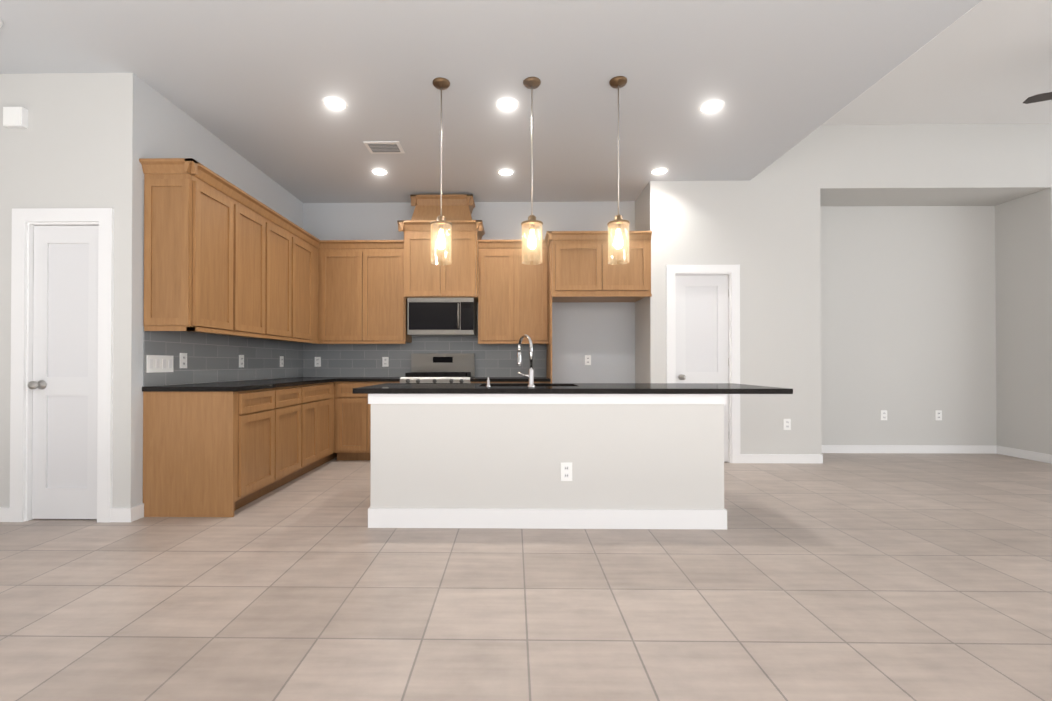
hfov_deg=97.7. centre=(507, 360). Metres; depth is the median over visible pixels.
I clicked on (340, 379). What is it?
countertop
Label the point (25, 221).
trim
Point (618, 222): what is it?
pendant light
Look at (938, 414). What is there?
outlet
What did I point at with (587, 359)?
outlet
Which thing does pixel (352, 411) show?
base cabinet
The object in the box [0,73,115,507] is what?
wall
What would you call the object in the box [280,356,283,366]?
electrical outlet
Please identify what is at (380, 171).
recessed light
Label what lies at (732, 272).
door frame
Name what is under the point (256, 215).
upper cabinet
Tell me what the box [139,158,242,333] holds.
upper cabinet
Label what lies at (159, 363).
light switch
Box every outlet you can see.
[180,353,186,367]
[239,355,243,367]
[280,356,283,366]
[315,357,320,366]
[382,357,388,366]
[561,462,571,480]
[585,355,590,364]
[783,419,790,429]
[881,410,886,419]
[935,410,941,419]
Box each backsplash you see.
[143,327,302,385]
[303,337,545,376]
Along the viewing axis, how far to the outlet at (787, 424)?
4.97 m
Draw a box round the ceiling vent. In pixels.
[363,141,404,153]
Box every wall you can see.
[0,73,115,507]
[113,73,302,507]
[303,201,634,382]
[635,181,661,382]
[661,123,1051,454]
[820,191,1040,452]
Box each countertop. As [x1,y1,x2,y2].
[142,377,337,391]
[337,377,400,381]
[353,383,792,393]
[470,377,550,381]
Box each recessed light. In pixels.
[322,96,347,110]
[370,168,388,175]
[495,97,519,111]
[497,168,514,175]
[650,167,668,174]
[698,100,724,113]
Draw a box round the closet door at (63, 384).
[28,226,98,518]
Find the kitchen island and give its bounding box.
[368,394,726,529]
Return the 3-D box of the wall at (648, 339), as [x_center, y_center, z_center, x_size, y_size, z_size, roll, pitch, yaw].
[1.622,-0.449,5.315,0.120,3.120,0.630,0,0,1]
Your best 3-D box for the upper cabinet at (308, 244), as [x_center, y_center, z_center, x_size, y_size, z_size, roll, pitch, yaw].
[-2.367,-0.811,4.987,0.348,1.169,0.736,0,0,1]
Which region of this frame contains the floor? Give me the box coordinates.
[0,453,1051,700]
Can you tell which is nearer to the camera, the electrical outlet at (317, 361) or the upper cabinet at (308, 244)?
the upper cabinet at (308, 244)
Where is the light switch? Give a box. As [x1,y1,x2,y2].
[146,355,172,372]
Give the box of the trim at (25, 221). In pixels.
[10,208,113,522]
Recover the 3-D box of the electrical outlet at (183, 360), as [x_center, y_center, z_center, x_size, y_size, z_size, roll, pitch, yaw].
[-2.548,0.000,3.613,0.008,0.120,0.075,0,0,1]
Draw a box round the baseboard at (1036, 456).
[997,446,1050,463]
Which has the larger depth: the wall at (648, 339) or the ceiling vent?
the wall at (648, 339)
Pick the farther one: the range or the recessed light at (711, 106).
the range
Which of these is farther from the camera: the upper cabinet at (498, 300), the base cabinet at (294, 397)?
the upper cabinet at (498, 300)
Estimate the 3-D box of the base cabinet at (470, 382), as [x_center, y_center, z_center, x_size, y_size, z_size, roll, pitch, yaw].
[-0.152,0.671,5.320,0.498,0.880,0.648,0,0,1]
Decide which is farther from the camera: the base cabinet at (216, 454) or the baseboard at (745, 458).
the baseboard at (745, 458)
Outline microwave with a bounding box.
[408,298,476,336]
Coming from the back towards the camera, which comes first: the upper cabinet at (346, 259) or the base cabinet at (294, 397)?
the upper cabinet at (346, 259)
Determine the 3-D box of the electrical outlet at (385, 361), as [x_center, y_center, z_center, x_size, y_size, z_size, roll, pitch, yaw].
[-1.504,0.013,5.656,0.075,0.120,0.008,0,0,1]
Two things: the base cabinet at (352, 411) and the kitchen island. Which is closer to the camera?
the kitchen island
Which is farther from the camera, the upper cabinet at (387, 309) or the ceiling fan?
the upper cabinet at (387, 309)
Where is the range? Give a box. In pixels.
[400,354,474,382]
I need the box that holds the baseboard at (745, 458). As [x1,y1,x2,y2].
[741,454,822,462]
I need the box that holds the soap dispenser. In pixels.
[486,377,490,386]
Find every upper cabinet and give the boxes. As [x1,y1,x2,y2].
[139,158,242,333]
[219,191,270,337]
[260,210,298,341]
[299,227,318,341]
[327,240,366,343]
[367,240,411,341]
[403,218,446,301]
[410,194,474,217]
[447,218,482,298]
[475,238,518,341]
[519,238,547,341]
[547,231,610,301]
[603,231,651,301]
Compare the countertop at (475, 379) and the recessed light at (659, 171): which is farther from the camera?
the countertop at (475, 379)
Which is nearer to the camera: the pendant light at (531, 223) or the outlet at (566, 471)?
the outlet at (566, 471)
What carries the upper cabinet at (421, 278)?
attached to the wall at (602, 334)
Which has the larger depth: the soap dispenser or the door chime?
the soap dispenser
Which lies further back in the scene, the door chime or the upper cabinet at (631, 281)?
the upper cabinet at (631, 281)
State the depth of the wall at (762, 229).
4.98 m
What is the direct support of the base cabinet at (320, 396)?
on the floor
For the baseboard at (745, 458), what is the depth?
4.96 m
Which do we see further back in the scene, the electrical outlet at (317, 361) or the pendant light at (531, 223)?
the electrical outlet at (317, 361)
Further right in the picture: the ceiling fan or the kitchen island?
the ceiling fan
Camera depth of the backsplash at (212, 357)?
4.03 m
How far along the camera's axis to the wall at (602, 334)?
5.65 m
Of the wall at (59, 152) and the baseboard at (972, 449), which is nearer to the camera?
the wall at (59, 152)
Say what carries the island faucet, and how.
on the island countertop at (563, 388)
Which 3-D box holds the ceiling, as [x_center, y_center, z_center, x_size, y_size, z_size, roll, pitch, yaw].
[1.467,-2.411,1.235,15.240,0.850,9.120,0,0,1]
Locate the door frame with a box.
[666,265,740,462]
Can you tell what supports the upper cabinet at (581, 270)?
attached to the wall at (602, 334)
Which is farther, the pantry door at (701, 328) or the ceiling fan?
the pantry door at (701, 328)
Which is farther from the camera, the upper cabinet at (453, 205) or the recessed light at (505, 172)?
the upper cabinet at (453, 205)
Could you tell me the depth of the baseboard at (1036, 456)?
5.20 m
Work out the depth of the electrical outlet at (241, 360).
4.38 m
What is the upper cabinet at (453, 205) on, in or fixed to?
attached to the wall at (602, 334)
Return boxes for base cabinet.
[143,387,282,516]
[283,385,306,484]
[307,382,334,471]
[335,382,399,459]
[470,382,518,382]
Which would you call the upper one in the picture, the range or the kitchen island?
the range
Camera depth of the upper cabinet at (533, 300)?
5.31 m
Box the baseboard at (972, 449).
[822,445,996,453]
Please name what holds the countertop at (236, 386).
on the base cabinet at (216, 454)
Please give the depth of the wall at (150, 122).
3.18 m
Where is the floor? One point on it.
(880, 577)
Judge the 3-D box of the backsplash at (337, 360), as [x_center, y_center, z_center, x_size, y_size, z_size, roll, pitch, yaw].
[-1.029,-0.047,5.659,3.008,0.489,0.008,0,0,1]
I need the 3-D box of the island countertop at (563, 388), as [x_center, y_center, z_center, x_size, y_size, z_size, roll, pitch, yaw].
[0.419,0.200,3.381,2.846,0.034,0.820,0,0,1]
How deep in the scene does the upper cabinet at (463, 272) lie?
5.22 m
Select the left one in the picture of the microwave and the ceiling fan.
the microwave
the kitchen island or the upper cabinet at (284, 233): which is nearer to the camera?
the kitchen island
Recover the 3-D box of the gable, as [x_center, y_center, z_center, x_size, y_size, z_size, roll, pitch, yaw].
[0.482,-0.094,5.312,0.016,2.410,0.658,0,0,1]
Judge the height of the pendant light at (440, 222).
1.280 m
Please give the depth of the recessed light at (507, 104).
3.52 m
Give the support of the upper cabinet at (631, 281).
attached to the wall at (648, 339)
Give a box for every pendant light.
[430,77,451,264]
[521,77,542,264]
[607,76,629,264]
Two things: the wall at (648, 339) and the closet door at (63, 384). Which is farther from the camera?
the wall at (648, 339)
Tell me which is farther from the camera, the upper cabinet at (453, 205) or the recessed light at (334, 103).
the upper cabinet at (453, 205)
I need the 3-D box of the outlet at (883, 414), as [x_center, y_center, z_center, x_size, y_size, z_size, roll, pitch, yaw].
[4.535,0.657,5.529,0.075,0.120,0.008,0,0,1]
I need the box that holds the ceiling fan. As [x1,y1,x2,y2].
[1023,92,1051,103]
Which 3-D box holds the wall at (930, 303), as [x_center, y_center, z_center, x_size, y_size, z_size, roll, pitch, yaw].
[4.638,-0.429,5.370,2.710,3.080,0.580,0,0,1]
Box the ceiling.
[0,0,1051,202]
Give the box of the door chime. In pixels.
[3,107,27,128]
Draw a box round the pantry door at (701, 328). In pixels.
[675,275,728,461]
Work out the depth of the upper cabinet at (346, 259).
5.34 m
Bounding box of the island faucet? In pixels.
[517,334,534,386]
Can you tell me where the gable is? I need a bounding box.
[546,241,551,382]
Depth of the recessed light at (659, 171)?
4.75 m

